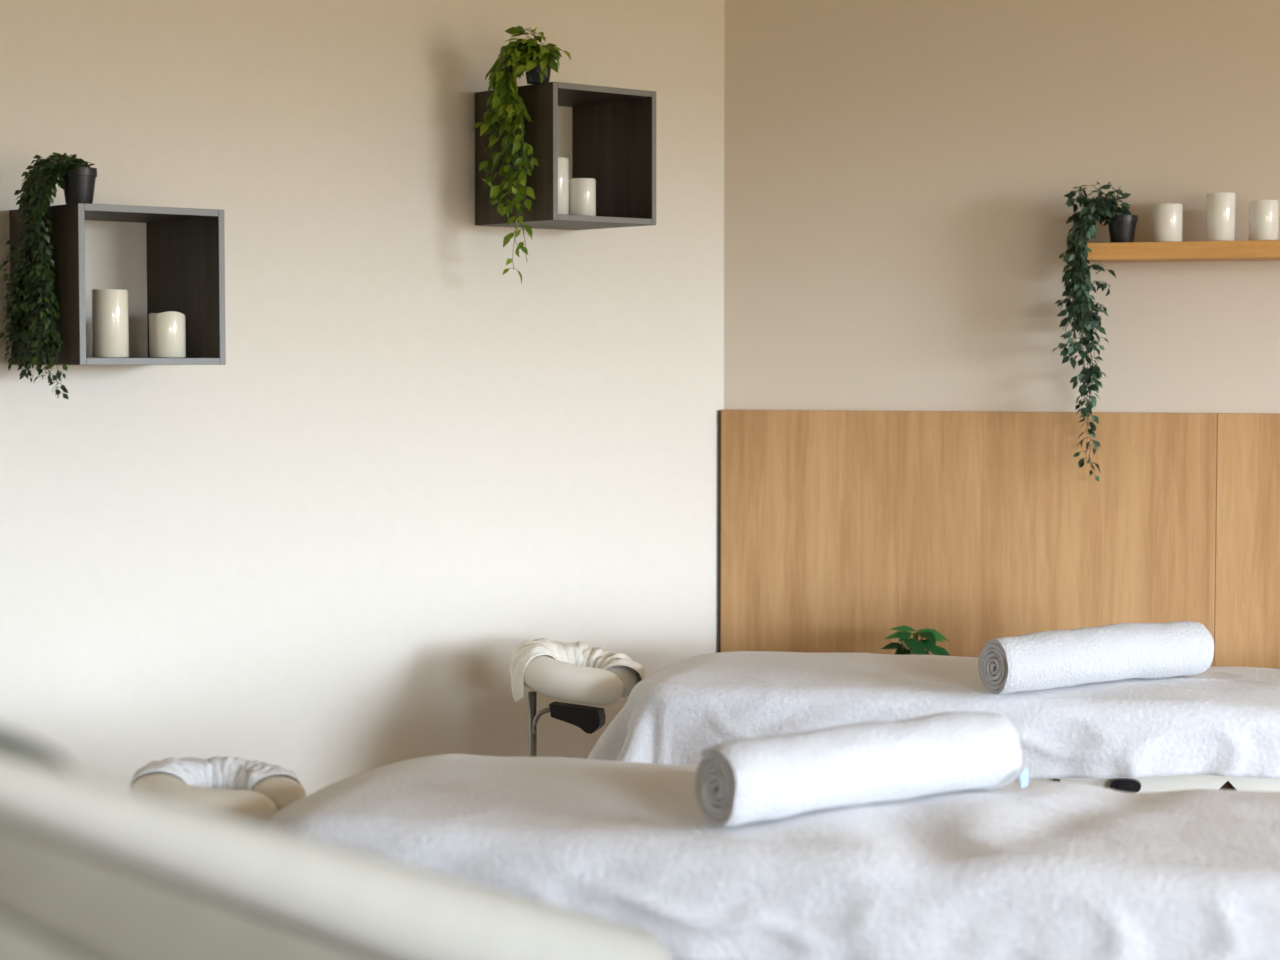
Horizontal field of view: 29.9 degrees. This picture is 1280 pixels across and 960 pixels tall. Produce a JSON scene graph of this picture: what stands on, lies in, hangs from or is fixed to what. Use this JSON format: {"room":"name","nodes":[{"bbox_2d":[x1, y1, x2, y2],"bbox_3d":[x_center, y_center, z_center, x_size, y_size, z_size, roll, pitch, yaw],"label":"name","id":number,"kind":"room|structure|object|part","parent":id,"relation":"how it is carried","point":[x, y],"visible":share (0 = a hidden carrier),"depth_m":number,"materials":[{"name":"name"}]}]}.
{"room":"spa","nodes":[
{"label":"spa","id":0,"kind":"room"},
{"bbox_2d":[0,0,724,795],"bbox_3d":[-2.836,-0.091,4.323,8.000,2.750,0.120,-2,4,-41],"label":"wall","id":1,"kind":"structure","parent":0,"point":[324,553],"depth_m":6.04,"materials":[{"name":"paint"}]},
{"bbox_2d":[9,203,225,364],"bbox_3d":[-1.181,-0.435,5.428,0.362,0.349,0.328,-2,4,-41],"label":"cube shelf","id":2,"kind":"object","parent":1,"relation":"attached to","point":[186,246],"visible":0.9,"depth_m":5.42,"materials":[{"name":"brown laminate"}]},
{"bbox_3d":[-1.313,-0.430,5.315,0.015,0.349,0.329,-2,4,-41],"label":"panel","id":3,"kind":"part","parent":2,"relation":"part of","materials":[{"name":"brown laminate"}]},
{"bbox_2d":[0,152,96,398],"bbox_3d":[-1.320,-0.446,5.249,0.272,0.538,0.162,2,3,28],"label":"plant","id":4,"kind":"object","parent":2,"relation":"on","point":[77,179],"visible":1,"depth_m":5.22,"materials":[{"name":"green plant"}]},
{"bbox_3d":[-1.222,-0.639,5.226,0.078,0.078,0.078,0,3,0],"label":"pot","id":5,"kind":"part","parent":4,"relation":"part of","materials":[{"name":"black plastic"}]},
{"bbox_2d":[91,289,128,357],"bbox_3d":[-1.176,-0.347,5.326,0.080,0.151,0.080,0,3,0],"label":"candle","id":6,"kind":"object","parent":2,"relation":"on","point":[110,314],"visible":1,"depth_m":5.29,"materials":[{"name":"beige wax"}]},
{"bbox_3d":[-1.181,-0.602,5.419,0.332,0.015,0.329,-2,4,-41],"label":"panel","id":7,"kind":"part","parent":2,"relation":"part of","materials":[{"name":"brown laminate"}]},
{"bbox_3d":[-1.181,-0.269,5.436,0.332,0.015,0.329,-2,4,-41],"label":"panel","id":8,"kind":"part","parent":2,"relation":"part of","materials":[{"name":"brown laminate"}]},
{"bbox_2d":[149,311,185,357],"bbox_3d":[-1.069,-0.329,5.426,0.081,0.104,0.081,0,3,0],"label":"candle","id":9,"kind":"object","parent":2,"relation":"on","point":[167,330],"visible":1,"depth_m":5.39,"materials":[{"name":"beige wax"}]},
{"bbox_3d":[-1.050,-0.441,5.540,0.015,0.349,0.329,-2,4,-41],"label":"panel","id":10,"kind":"part","parent":2,"relation":"part of","materials":[{"name":"brown laminate"}]},
{"bbox_2d":[475,82,655,229],"bbox_3d":[-0.194,-0.837,6.255,0.344,0.345,0.329,-2,4,-41],"label":"cube shelf","id":11,"kind":"object","parent":1,"relation":"attached to","point":[614,129],"visible":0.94,"depth_m":6.25,"materials":[{"name":"brown laminate"}]},
{"bbox_3d":[-0.319,-0.832,6.148,0.015,0.345,0.329,-2,4,-41],"label":"panel","id":12,"kind":"part","parent":11,"relation":"part of","materials":[{"name":"brown laminate"}]},
{"bbox_2d":[472,26,570,284],"bbox_3d":[-0.313,-0.817,6.076,0.307,0.647,0.144,2,4,37],"label":"plant","id":13,"kind":"object","parent":11,"relation":"on","point":[537,61],"visible":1,"depth_m":6.06,"materials":[{"name":"green plant"}]},
{"bbox_3d":[-0.257,-1.034,6.053,0.076,0.066,0.076,0,3,0],"label":"pot","id":14,"kind":"part","parent":13,"relation":"part of","materials":[{"name":"black plastic"}]},
{"bbox_2d":[558,157,568,214],"bbox_3d":[-0.217,-0.750,6.155,0.069,0.149,0.069,0,3,0],"label":"candle","id":15,"kind":"object","parent":11,"relation":"on","point":[563,163],"visible":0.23,"depth_m":6.13,"materials":[{"name":"white wax"}]},
{"bbox_3d":[-0.194,-0.672,6.263,0.312,0.015,0.329,-2,4,-41],"label":"panel","id":16,"kind":"part","parent":11,"relation":"part of","materials":[{"name":"brown laminate"}]},
{"bbox_2d":[569,178,595,215],"bbox_3d":[-0.148,-0.726,6.182,0.070,0.098,0.070,0,3,0],"label":"candle","id":17,"kind":"object","parent":11,"relation":"on","point":[582,191],"visible":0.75,"depth_m":6.15,"materials":[{"name":"white wax"}]},
{"bbox_3d":[-0.194,-1.002,6.247,0.312,0.015,0.329,-2,4,-41],"label":"panel","id":18,"kind":"part","parent":11,"relation":"part of","materials":[{"name":"brown laminate"}]},
{"bbox_3d":[-0.070,-0.843,6.361,0.015,0.345,0.329,-2,4,-41],"label":"panel","id":19,"kind":"part","parent":11,"relation":"part of","materials":[{"name":"brown laminate"}]},
{"bbox_2d":[724,0,1279,413],"bbox_3d":[2.900,-0.175,6.000,5.600,2.750,0.121,1,3,19],"label":"wall","id":20,"kind":"structure","parent":0,"point":[898,174],"depth_m":6.60,"materials":[{"name":"beige paint"}]},
{"bbox_2d":[718,410,1217,666],"bbox_3d":[0.884,0.488,6.668,1.392,1.358,0.030,1,3,20],"label":"wall panel","id":21,"kind":"object","parent":20,"relation":"attached to","point":[838,530],"visible":0.56,"depth_m":6.64,"materials":[{"name":"brown wood"}]},
{"bbox_2d":[1087,240,1279,262],"bbox_3d":[1.822,-0.596,6.196,1.300,0.045,0.189,1,3,19],"label":"wall shelf","id":22,"kind":"object","parent":20,"relation":"attached to","point":[1245,250],"visible":1,"depth_m":6.25,"materials":[{"name":"brown wood"}]},
{"bbox_2d":[1052,181,1137,481],"bbox_3d":[1.195,-0.392,6.381,0.180,0.799,0.210,-2,4,-40],"label":"plant","id":23,"kind":"object","parent":22,"relation":"on","point":[1121,223],"visible":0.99,"depth_m":6.36,"materials":[{"name":"green plant"}]},
{"bbox_3d":[1.276,-0.663,6.350,0.080,0.073,0.080,0,3,0],"label":"pot","id":24,"kind":"part","parent":23,"relation":"part of","materials":[{"name":"black plastic"}]},
{"bbox_2d":[1153,203,1182,241],"bbox_3d":[1.386,-0.674,6.305,0.076,0.100,0.076,0,3,0],"label":"candle","id":25,"kind":"object","parent":22,"relation":"on","point":[1168,217],"visible":0.91,"depth_m":6.27,"materials":[{"name":"white wax"}]},
{"bbox_2d":[1206,192,1235,240],"bbox_3d":[1.514,-0.684,6.259,0.076,0.125,0.076,0,3,0],"label":"candle","id":26,"kind":"object","parent":22,"relation":"on","point":[1220,207],"visible":0.88,"depth_m":6.23,"materials":[{"name":"white wax"}]},
{"bbox_2d":[1249,200,1278,239],"bbox_3d":[1.617,-0.672,6.223,0.075,0.104,0.075,0,3,0],"label":"candle","id":27,"kind":"object","parent":22,"relation":"on","point":[1263,214],"visible":0.88,"depth_m":6.19,"materials":[{"name":"white wax"}]},
{"bbox_2d":[1214,413,1279,668],"bbox_3d":[2.460,0.516,6.110,1.949,1.358,0.030,1,3,20],"label":"wall panel","id":28,"kind":"object","parent":20,"relation":"attached to","point":[1247,568],"visible":0.52,"depth_m":6.38,"materials":[{"name":"brown wood"}]},
{"bbox_3d":[-0.133,1.439,2.249,11.603,0.100,9.750,0,3,0],"label":"floor","id":29,"kind":"structure","parent":0,"visible":0},
{"bbox_2d":[131,771,305,825],"bbox_3d":[0.174,0.921,4.132,2.283,0.748,0.676,1,3,16],"label":"massage table","id":30,"kind":"object","parent":29,"relation":"on","point":[270,794],"visible":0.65,"depth_m":4.28,"materials":[{"name":"beige leather"}]},
{"bbox_2d":[130,756,300,790],"bbox_3d":[-0.792,0.556,4.468,0.318,0.089,0.152,-1,3,-15],"label":"headrest cover","id":31,"kind":"object","parent":30,"relation":"on","point":[216,772],"visible":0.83,"depth_m":4.43,"materials":[{"name":"white fabric"}]},
{"bbox_2d":[267,754,1279,959],"bbox_3d":[0.370,0.742,4.067,2.022,0.429,0.836,1,3,16],"label":"blanket","id":32,"kind":"object","parent":30,"relation":"on","point":[1039,870],"visible":0.73,"depth_m":3.76,"materials":[{"name":"white fabric"}]},
{"bbox_2d":[695,712,1027,826],"bbox_3d":[0.372,0.475,3.997,0.604,0.143,0.137,-2,3,-32],"label":"rolled towel","id":33,"kind":"object","parent":32,"relation":"on","point":[739,782],"visible":1,"depth_m":3.93,"materials":[{"name":"white fabric"}]},
{"bbox_2d":[0,730,669,959],"bbox_3d":[-0.426,0.729,2.412,0.668,1.302,2.076,1,3,14],"label":"chair","id":34,"kind":"object","parent":29,"relation":"on","point":[91,868],"visible":1,"depth_m":1.70,"materials":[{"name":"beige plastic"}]},
{"bbox_2d":[0,730,72,771],"bbox_3d":[-0.507,0.185,1.511,0.301,0.114,0.246,0,3,0],"label":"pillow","id":35,"kind":"object","parent":34,"relation":"on","point":[17,753],"depth_m":1.46,"materials":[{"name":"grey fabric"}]},
{"bbox_2d":[524,655,1279,792],"bbox_3d":[0.784,0.826,5.778,2.282,0.774,0.678,1,3,16],"label":"massage table","id":36,"kind":"object","parent":29,"relation":"on","point":[544,674],"visible":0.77,"depth_m":5.89,"materials":[{"name":"beige leather"}]},
{"bbox_3d":[-0.269,0.865,6.032,0.021,0.669,0.021,0,3,0],"label":"support post","id":37,"kind":"part","parent":36,"relation":"part of","materials":[{"name":"grey metal"}]},
{"bbox_3d":[-0.243,0.599,5.969,0.055,0.073,0.012,1,3,16],"label":"lever","id":38,"kind":"part","parent":36,"relation":"part of","materials":[{"name":"grey metal"}]},
{"bbox_2d":[510,638,644,701],"bbox_3d":[-0.172,0.487,6.086,0.340,0.176,0.223,-1,3,-15],"label":"headrest cover","id":39,"kind":"object","parent":36,"relation":"on","point":[578,653],"visible":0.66,"depth_m":6.04,"materials":[{"name":"beige fabric"}]},
{"bbox_2d":[524,655,637,705],"bbox_3d":[-0.162,0.489,6.032,0.312,0.128,0.314,0,3,0],"label":"cushion","id":40,"kind":"object","parent":36,"relation":"on","point":[544,674],"depth_m":5.90,"materials":[{"name":"beige leather"}]},
{"bbox_2d":[587,651,1279,778],"bbox_3d":[0.924,0.662,5.731,2.127,0.429,0.895,1,3,16],"label":"blanket","id":41,"kind":"object","parent":36,"relation":"on","point":[1218,721],"visible":0.75,"depth_m":5.46,"materials":[{"name":"white fabric"}]},
{"bbox_2d":[978,621,1213,693],"bbox_3d":[1.051,0.403,5.507,0.598,0.140,0.128,-2,3,-28],"label":"rolled towel","id":42,"kind":"object","parent":41,"relation":"on","point":[1042,660],"visible":1,"depth_m":5.44,"materials":[{"name":"white fabric"}]},
{"bbox_3d":[1.081,0.681,5.345,0.068,0.032,0.025,1,3,16],"label":"knob","id":43,"kind":"part","parent":36,"relation":"part of","materials":[{"name":"black plastic"}]},
{"bbox_3d":[0.896,0.666,5.422,1.800,0.207,0.022,1,3,16],"label":"rail","id":44,"kind":"part","parent":36,"relation":"part of","materials":[{"name":"beige plastic"}]},
{"bbox_3d":[1.308,0.680,5.332,0.200,0.210,0.015,1,3,16],"label":"hinge plate","id":45,"kind":"part","parent":36,"relation":"part of","materials":[{"name":"brown"}]},
{"bbox_2d":[881,625,949,655],"bbox_3d":[0.762,0.784,6.561,0.215,0.777,0.212,0,3,0],"label":"potted plant","id":46,"kind":"object","parent":29,"relation":"on","point":[931,636],"visible":0.09,"depth_m":6.52,"materials":[{"name":"green plant"}]}
]}

